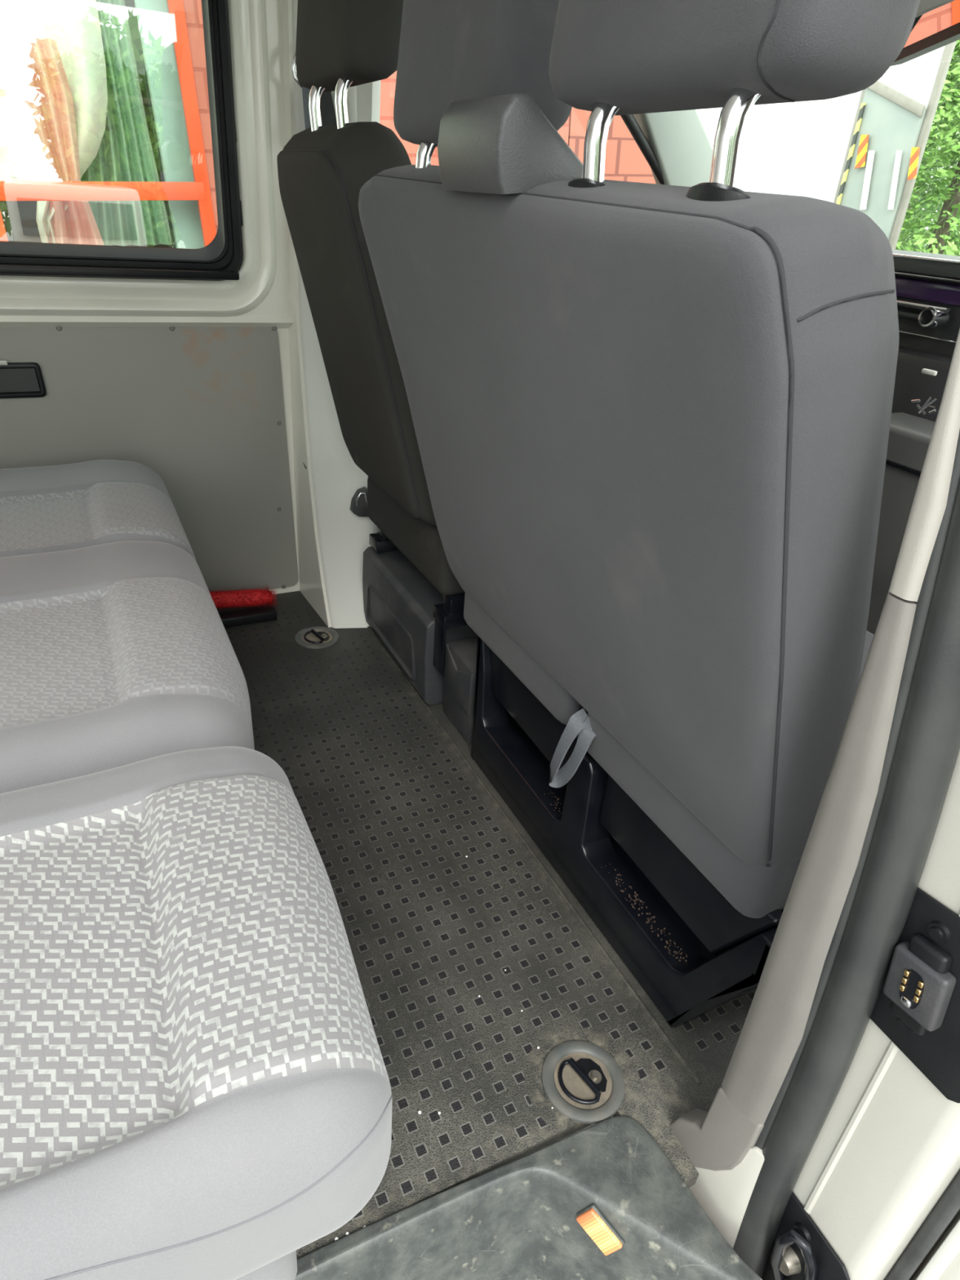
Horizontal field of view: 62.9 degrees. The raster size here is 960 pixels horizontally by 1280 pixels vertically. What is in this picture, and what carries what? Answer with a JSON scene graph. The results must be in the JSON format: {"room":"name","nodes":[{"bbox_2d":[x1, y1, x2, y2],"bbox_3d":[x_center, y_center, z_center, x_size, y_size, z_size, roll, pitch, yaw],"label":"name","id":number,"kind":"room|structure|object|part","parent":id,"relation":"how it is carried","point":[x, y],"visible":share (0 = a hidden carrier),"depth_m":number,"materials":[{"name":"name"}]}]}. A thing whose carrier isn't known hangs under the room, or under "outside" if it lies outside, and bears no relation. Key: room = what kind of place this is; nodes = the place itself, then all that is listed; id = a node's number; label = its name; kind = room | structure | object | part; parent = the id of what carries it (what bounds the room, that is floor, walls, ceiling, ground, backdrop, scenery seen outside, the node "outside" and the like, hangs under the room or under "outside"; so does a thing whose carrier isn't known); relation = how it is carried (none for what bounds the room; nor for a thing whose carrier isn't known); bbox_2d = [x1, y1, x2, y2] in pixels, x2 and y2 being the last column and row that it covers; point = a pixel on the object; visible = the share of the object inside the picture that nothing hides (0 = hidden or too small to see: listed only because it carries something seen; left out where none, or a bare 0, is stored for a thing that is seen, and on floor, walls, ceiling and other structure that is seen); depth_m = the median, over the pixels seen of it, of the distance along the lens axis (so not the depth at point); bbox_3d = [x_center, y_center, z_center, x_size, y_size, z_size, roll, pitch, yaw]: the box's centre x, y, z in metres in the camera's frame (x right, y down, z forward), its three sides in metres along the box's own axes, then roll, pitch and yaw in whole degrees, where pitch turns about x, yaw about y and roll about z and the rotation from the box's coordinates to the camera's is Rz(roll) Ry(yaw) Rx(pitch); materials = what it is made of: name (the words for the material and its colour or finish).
{"room":"vehicle interior","nodes":[
{"label":"vehicle interior","id":0,"kind":"room"},
{"bbox_2d":[0,0,299,594],"bbox_3d":[-1.130,-0.592,1.340,1.635,1.440,0.103,-10,33,-24],"label":"wall","id":1,"kind":"structure","parent":0,"point":[260,297],"depth_m":1.53,"materials":[{"name":"white paint"}]},
{"bbox_2d":[0,0,243,280],"bbox_3d":[-0.905,-0.905,1.236,1.014,0.602,0.072,-10,33,-24],"label":"window","id":2,"kind":"structure","parent":1,"relation":"in","point":[221,260],"depth_m":1.47,"materials":[{"name":"black plastic"}]},
{"bbox_3d":[-0.908,-0.653,1.378,0.945,0.015,0.027,-10,33,-24],"label":"rail","id":3,"kind":"part","parent":2,"relation":"part of","materials":[{"name":"black plastic"}]},
{"bbox_2d":[0,326,298,591],"bbox_3d":[-0.923,-0.325,1.645,1.071,0.637,0.018,-10,33,-24],"label":"wall panel","id":4,"kind":"object","parent":1,"relation":"attached to","point":[202,408],"depth_m":1.70,"materials":[{"name":"grey plastic"}]},
{"bbox_2d":[0,368,39,392],"bbox_3d":[-0.922,-0.508,1.536,0.104,0.048,0.002,-10,33,-24],"label":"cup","id":5,"kind":"object","parent":4,"relation":"on","point":[11,380],"depth_m":1.54,"materials":[{"name":"plastic"}]},
{"bbox_3d":[-0.920,-0.509,1.532,0.122,0.072,0.013,-10,33,-24],"label":"pull handle","id":6,"kind":"part","parent":4,"relation":"part of","materials":[{"name":"black plastic"}]},
{"bbox_2d":[281,0,331,627],"bbox_3d":[-0.297,-0.712,1.649,0.178,1.420,0.229,-10,33,-24],"label":"pillar","id":7,"kind":"structure","parent":1,"relation":"attached to","point":[312,584],"depth_m":1.81,"materials":[{"name":"white paint"}]},
{"bbox_2d":[290,52,337,129],"bbox_3d":[-0.303,-1.008,1.457,0.090,0.163,0.017,-4,31,-15],"label":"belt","id":8,"kind":"object","parent":1,"relation":"attached to","point":[328,117],"visible":0.36,"depth_m":1.46,"materials":[{"name":"fabric"}]},
{"bbox_2d":[291,0,380,628],"bbox_3d":[-0.267,-0.698,1.628,0.167,1.420,0.226,-10,33,-24],"label":"door pillar","id":9,"kind":"structure","parent":1,"relation":"attached to","point":[343,535],"depth_m":1.82,"materials":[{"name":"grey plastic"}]},
{"bbox_2d":[346,85,357,123],"bbox_3d":[-0.245,-1.085,1.460,0.031,0.460,0.076,8,30,5],"label":"trim","id":10,"kind":"structure","parent":1,"relation":"attached to","point":[351,95],"depth_m":1.49,"materials":[{"name":"grey plastic"}]},
{"bbox_2d":[350,486,368,516],"bbox_3d":[-0.274,-0.321,1.838,0.055,0.067,0.035,-10,33,-24],"label":"anchor","id":11,"kind":"object","parent":1,"relation":"attached to","point":[358,506],"visible":0.78,"depth_m":1.82,"materials":[{"name":"plastic"}]},
{"bbox_2d":[217,591,755,1258],"bbox_3d":[-0.398,0.290,1.329,2.650,0.020,1.550,-10,33,-24],"label":"floor","id":12,"kind":"structure","parent":0,"point":[393,814],"depth_m":1.12,"materials":[{"name":"rubber"}]},
{"bbox_2d":[0,459,254,793],"bbox_3d":[-0.729,0.069,1.221,0.600,0.424,1.007,-10,33,-24],"label":"seat","id":13,"kind":"object","parent":12,"relation":"on","point":[117,650],"visible":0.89,"depth_m":1.00,"materials":[{"name":"woven cloth"},{"name":"light grey fabric"},{"name":"black plastic"}]},
{"bbox_2d":[0,746,392,1279],"bbox_3d":[-0.404,0.412,0.650,0.598,0.434,0.442,-10,33,-24],"label":"seat","id":14,"kind":"object","parent":12,"relation":"on","point":[195,1084],"visible":1,"depth_m":0.53,"materials":[{"name":"fabric"}]},
{"bbox_2d":[208,582,278,627],"bbox_3d":[-0.590,-0.093,1.866,0.215,0.092,0.091,-10,33,-24],"label":"brush","id":15,"kind":"object","parent":12,"relation":"on","point":[258,602],"visible":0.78,"depth_m":1.86,"materials":[{"name":"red fabric"}]},
{"bbox_2d":[294,626,338,648],"bbox_3d":[-0.380,-0.006,1.832,0.101,0.021,0.101,-10,33,-24],"label":"lashing eye","id":16,"kind":"object","parent":12,"relation":"on","point":[316,637],"visible":1,"depth_m":1.83,"materials":[{"name":"grey metal"}]},
{"bbox_3d":[-0.380,-0.006,1.832,0.070,0.001,0.070,-10,33,-24],"label":"dish","id":17,"kind":"part","parent":16,"relation":"part of","materials":[{"name":"metal"}]},
{"bbox_2d":[276,0,476,743],"bbox_3d":[0.015,-0.525,1.471,0.666,1.312,0.586,-10,33,-24],"label":"seat","id":18,"kind":"object","parent":12,"relation":"on","point":[414,601],"visible":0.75,"depth_m":1.33,"materials":[{"name":"grey fabric"}]},
{"bbox_3d":[-0.256,-0.849,1.264,0.040,0.116,0.018,-10,33,-24],"label":"headrest post","id":19,"kind":"part","parent":18,"relation":"part of","materials":[{"name":"silver metal"}]},
{"bbox_3d":[-0.195,-0.783,1.157,0.040,0.116,0.018,-10,33,-24],"label":"headrest post","id":20,"kind":"part","parent":18,"relation":"part of","materials":[{"name":"silver metal"}]},
{"bbox_3d":[-0.192,-0.559,1.420,0.264,0.619,0.452,-10,33,-24],"label":"backrest","id":21,"kind":"part","parent":18,"relation":"part of","materials":[{"name":"grey fabric"}]},
{"bbox_3d":[-0.079,-0.263,1.855,0.365,0.057,0.055,-10,33,-24],"label":"seat rail","id":22,"kind":"part","parent":18,"relation":"part of","materials":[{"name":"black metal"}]},
{"bbox_2d":[367,476,465,595],"bbox_3d":[0.052,-0.267,1.715,0.484,0.120,0.440,-10,33,-24],"label":"seat cushion","id":23,"kind":"object","parent":18,"relation":"on","point":[420,541],"depth_m":1.55,"materials":[{"name":"grey fabric"}]},
{"bbox_3d":[-0.080,0.014,1.530,0.004,0.105,0.046,-10,33,-24],"label":"rail","id":24,"kind":"part","parent":18,"relation":"part of","materials":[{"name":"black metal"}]},
{"bbox_3d":[0.085,-0.087,1.567,0.365,0.057,0.055,-10,33,-24],"label":"seat rail","id":25,"kind":"part","parent":18,"relation":"part of","materials":[{"name":"black metal"}]},
{"bbox_2d":[334,855,553,1240],"bbox_3d":[0.010,0.491,1.008,0.195,0.003,0.552,10,30,9],"label":"crumbs","id":26,"kind":"object","parent":12,"relation":"on","point":[538,1047],"visible":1,"depth_m":0.90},
{"bbox_2d":[294,1115,762,1279],"bbox_3d":[-0.342,0.833,0.535,1.524,0.187,0.436,-10,33,-24],"label":"step","id":27,"kind":"structure","parent":12,"relation":"attached to","point":[516,1220],"depth_m":0.84,"materials":[{"name":"plastic"}]},
{"bbox_2d":[576,1204,625,1255],"bbox_3d":[0.127,0.627,0.834,0.055,0.046,0.016,23,34,29],"label":"lamp","id":28,"kind":"object","parent":27,"relation":"on","point":[590,1218],"visible":1,"depth_m":0.83,"materials":[{"name":"orange"}]},
{"bbox_2d":[367,626,702,1085],"bbox_3d":[-0.003,0.253,1.428,0.007,0.007,1.230,-10,33,-24],"label":"trim strip","id":29,"kind":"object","parent":12,"relation":"on","point":[664,1036],"depth_m":1.20,"materials":[{"name":"rubber"}]},
{"bbox_2d":[541,1040,624,1124],"bbox_3d":[0.125,0.533,0.951,0.101,0.021,0.101,-10,33,-24],"label":"lashing eye","id":30,"kind":"object","parent":12,"relation":"on","point":[595,1099],"visible":1,"depth_m":0.95,"materials":[{"name":"grey metal"}]},
{"bbox_3d":[0.125,0.533,0.950,0.070,0.001,0.070,-10,33,-24],"label":"dish","id":31,"kind":"part","parent":30,"relation":"part of","materials":[{"name":"metal"}]},
{"bbox_2d":[358,0,920,1027],"bbox_3d":[0.272,-0.211,1.014,0.686,1.250,0.833,-10,33,-24],"label":"seat","id":32,"kind":"object","parent":12,"relation":"on","point":[651,422],"visible":0.99,"depth_m":0.70,"materials":[{"name":"grey fabric"}]},
{"bbox_3d":[-0.058,-0.573,0.940,0.040,0.084,0.018,-10,33,-24],"label":"headrest post","id":33,"kind":"part","parent":32,"relation":"part of","materials":[{"name":"silver metal"}]},
{"bbox_2d":[437,92,582,194],"bbox_3d":[0.026,-0.456,0.729,0.089,0.075,0.133,-10,33,-24],"label":"outlet","id":34,"kind":"object","parent":32,"relation":"attached to","point":[492,143],"depth_m":0.69,"materials":[{"name":"plastic"}]},
{"bbox_3d":[0.084,0.101,1.276,0.020,0.125,0.294,-10,33,-24],"label":"panel","id":35,"kind":"part","parent":32,"relation":"part of","materials":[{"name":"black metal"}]},
{"bbox_3d":[0.104,-0.407,0.649,0.040,0.104,0.018,-10,33,-24],"label":"headrest post","id":36,"kind":"part","parent":32,"relation":"part of","materials":[{"name":"silver metal"}]},
{"bbox_2d":[548,790,687,961],"bbox_3d":[0.146,0.288,1.208,0.022,0.003,0.531,-10,33,-24],"label":"grit","id":37,"kind":"object","parent":32,"relation":"on","point":[640,900],"visible":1,"depth_m":1.07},
{"bbox_3d":[0.110,-0.195,0.947,0.299,0.636,0.810,-10,33,-24],"label":"backrest","id":38,"kind":"part","parent":32,"relation":"part of","materials":[{"name":"grey fabric"}]},
{"bbox_3d":[0.251,0.281,0.987,0.020,0.129,0.311,-10,33,-24],"label":"panel","id":39,"kind":"part","parent":32,"relation":"part of","materials":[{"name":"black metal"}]},
{"bbox_3d":[0.174,-0.332,0.526,0.040,0.104,0.018,-10,33,-24],"label":"headrest post","id":40,"kind":"part","parent":32,"relation":"part of","materials":[{"name":"silver metal"}]},
{"bbox_2d":[866,412,935,634],"bbox_3d":[0.723,-0.051,1.410,0.124,0.645,0.270,-10,33,-24],"label":"panel","id":41,"kind":"object","parent":12,"relation":"on","point":[909,435],"visible":0.16,"depth_m":1.29,"materials":[{"name":"grey plastic"}]},
{"bbox_2d":[911,395,937,414],"bbox_3d":[0.712,-0.378,1.260,0.004,0.030,0.047,-10,33,-24],"label":"bunch","id":42,"kind":"object","parent":41,"relation":"on","point":[926,404],"visible":1,"depth_m":1.25,"materials":[{"name":"silver metal"}]},
{"bbox_2d":[688,749,959,1279],"bbox_3d":[0.363,0.197,0.653,0.194,1.810,0.254,-10,33,-24],"label":"door frame","id":43,"kind":"structure","parent":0,"point":[886,1149],"depth_m":0.69,"materials":[{"name":"white paint"}]},
{"bbox_2d":[761,1191,850,1279],"bbox_3d":[0.309,0.693,0.825,0.029,0.272,0.090,-10,33,-24],"label":"plate","id":44,"kind":"object","parent":43,"relation":"attached to","point":[799,1251],"visible":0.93,"depth_m":0.78,"materials":[{"name":"black plastic"}]},
{"bbox_2d":[779,1245,801,1275],"bbox_3d":[0.314,0.635,0.804,0.015,0.028,0.028,-10,33,-24],"label":"bolt","id":45,"kind":"object","parent":44,"relation":"on","point":[790,1261],"depth_m":0.80,"materials":[{"name":"metal"}]},
{"bbox_2d":[670,328,959,1171],"bbox_3d":[0.299,-0.004,0.577,0.057,1.395,0.139,-10,33,-24],"label":"pillar cover","id":46,"kind":"structure","parent":43,"relation":"attached to","point":[720,1138],"depth_m":0.63,"materials":[{"name":"grey plastic"}]},
{"bbox_2d":[733,429,959,1278],"bbox_3d":[0.305,0.174,0.634,0.041,1.765,0.220,-10,33,-24],"label":"seal","id":47,"kind":"object","parent":43,"relation":"attached to","point":[923,745],"visible":0.87,"depth_m":0.60,"materials":[{"name":"rubber"}]},
{"bbox_2d":[870,887,959,1103],"bbox_3d":[0.339,0.264,0.602,0.020,0.160,0.117,-10,33,-24],"label":"plate","id":48,"kind":"object","parent":43,"relation":"attached to","point":[917,1006],"visible":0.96,"depth_m":0.60,"materials":[{"name":"black plastic"}]},
{"bbox_2d":[899,968,924,1008],"bbox_3d":[0.332,0.268,0.603,0.001,0.034,0.018,-10,33,-24],"label":"contacts","id":49,"kind":"object","parent":48,"relation":"attached to","point":[911,980],"depth_m":0.60,"materials":[{"name":"gold metal"}]},
{"bbox_2d":[884,1169,959,1279],"bbox_3d":[0.832,0.456,0.901,0.955,1.280,0.081,-10,33,-24],"label":"seal","id":50,"kind":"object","parent":43,"relation":"in","point":[944,1262],"depth_m":0.71,"materials":[{"name":"white paint"}]},
{"bbox_2d":[891,248,959,422],"bbox_3d":[0.839,-0.420,1.531,0.436,0.584,1.400,-10,33,-24],"label":"dashboard","id":51,"kind":"object","parent":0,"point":[927,285],"visible":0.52,"depth_m":1.35,"materials":[{"name":"grey plastic"}]},
{"bbox_3d":[0.753,-0.543,1.321,0.001,0.022,0.022,-10,33,-24],"label":"knob","id":52,"kind":"part","parent":51,"relation":"part of","materials":[{"name":"black plastic"}]},
{"bbox_3d":[0.765,-0.545,1.327,0.035,0.034,0.034,-10,33,-24],"label":"knob","id":53,"kind":"part","parent":51,"relation":"part of","materials":[{"name":"silver metal"}]},
{"bbox_3d":[-0.426,-0.881,0.565,2.350,0.040,1.460,-10,33,-24],"label":"ceiling","id":54,"kind":"structure","parent":0,"visible":0},
{"bbox_2d":[632,109,712,186],"bbox_3d":[0.385,-1.207,1.671,0.518,0.472,0.050,-10,33,-24],"label":"trim","id":55,"kind":"structure","parent":54,"relation":"attached to","point":[681,145],"depth_m":1.74,"materials":[{"name":"plastic"}]},
{"bbox_2d":[620,114,664,184],"bbox_3d":[0.259,-1.161,1.620,0.529,0.469,0.021,-10,33,-24],"label":"seal","id":56,"kind":"object","parent":55,"relation":"attached to","point":[629,120],"visible":0.34,"depth_m":1.72,"materials":[{"name":"black rubber"}]},
{"bbox_2d":[915,0,955,17],"bbox_3d":[0.558,-0.838,1.000,0.018,0.105,0.170,-10,33,-24],"label":"sun visor","id":57,"kind":"object","parent":54,"relation":"attached to","point":[925,6],"visible":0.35,"depth_m":0.99,"materials":[{"name":"grey plastic"}]},
{"bbox_3d":[0.841,-0.863,1.255,0.504,0.504,1.490,-10,33,-24],"label":"window","id":58,"kind":"structure","parent":54,"relation":"attached to","visible":0},
{"bbox_2d":[890,0,959,66],"bbox_3d":[0.639,-0.905,1.041,0.086,0.220,0.258,3,29,-3],"label":"mirror","id":59,"kind":"object","parent":58,"relation":"attached to","point":[940,27],"visible":0.56,"depth_m":1.05,"materials":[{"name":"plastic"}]},
{"bbox_3d":[0.600,-0.853,1.070,0.002,0.060,0.240,-9,26,3],"label":"glass","id":60,"kind":"part","parent":59,"relation":"part of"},
{"label":"outside","id":61,"kind":"structure","parent":0,"visible":0},
{"bbox_2d":[565,1116,612,1137],"bbox_3d":[4.465,0.533,3.407,70.000,0.580,60.000,-10,33,-24],"label":"ground","id":62,"kind":"structure","parent":61,"point":[611,1117],"depth_m":1.51,"materials":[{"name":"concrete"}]},
{"bbox_2d":[0,0,655,248],"bbox_3d":[-3.851,-3.268,2.575,11.253,7.837,1.014,-10,33,-24],"label":"building","id":63,"kind":"structure","parent":62,"relation":"on","point":[105,131],"depth_m":3.83,"materials":[{"name":"brick"}]},
{"bbox_2d":[35,200,67,243],"bbox_3d":[-2.098,-2.071,3.929,0.208,0.225,0.053,-14,34,-22],"label":"curtain","id":64,"kind":"object","parent":63,"relation":"hanging from","point":[46,220],"depth_m":3.90,"materials":[{"name":"beige fabric"}]},
{"bbox_2d":[0,0,107,181],"bbox_3d":[-3.845,-2.784,2.595,4.632,2.237,0.166,-14,34,-22],"label":"curtain","id":65,"kind":"object","parent":63,"relation":"hanging from","point":[73,26],"depth_m":3.71,"materials":[{"name":"beige fabric"}]},
{"bbox_2d":[8,35,104,245],"bbox_3d":[-2.029,-2.338,3.754,0.263,0.863,0.109,-14,34,-22],"label":"curtain","id":66,"kind":"object","parent":63,"relation":"hanging from","point":[46,95],"depth_m":3.73,"materials":[{"name":"fabric"}]},
{"bbox_2d":[80,0,172,246],"bbox_3d":[-1.944,-3.226,3.636,0.557,2.509,0.112,-14,34,-22],"label":"curtain","id":67,"kind":"object","parent":63,"relation":"hanging from","point":[125,153],"depth_m":4.09,"materials":[{"name":"green fabric"}]},
{"bbox_2d":[696,40,956,249],"bbox_3d":[4.286,-7.656,11.341,3.090,5.820,7.731,-10,33,-24],"label":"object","id":68,"kind":"object","parent":62,"relation":"on","point":[863,151],"visible":0.25,"depth_m":8.80,"materials":[{"name":"metal"}]},
{"bbox_3d":[4.218,-5.383,8.659,0.010,0.324,0.156,-10,33,-24],"label":"warning plate","id":69,"kind":"part","parent":68,"relation":"part of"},
{"bbox_3d":[4.517,-4.959,8.179,0.010,0.296,0.153,-10,33,-24],"label":"warning plate","id":70,"kind":"part","parent":68,"relation":"part of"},
{"bbox_2d":[895,39,959,256],"bbox_3d":[8.210,-8.564,13.245,4.575,6.402,4.594,-10,33,-24],"label":"tree","id":71,"kind":"object","parent":62,"relation":"on","point":[946,220],"visible":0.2,"depth_m":13.40,"materials":[{"name":"green plant"}]}
]}

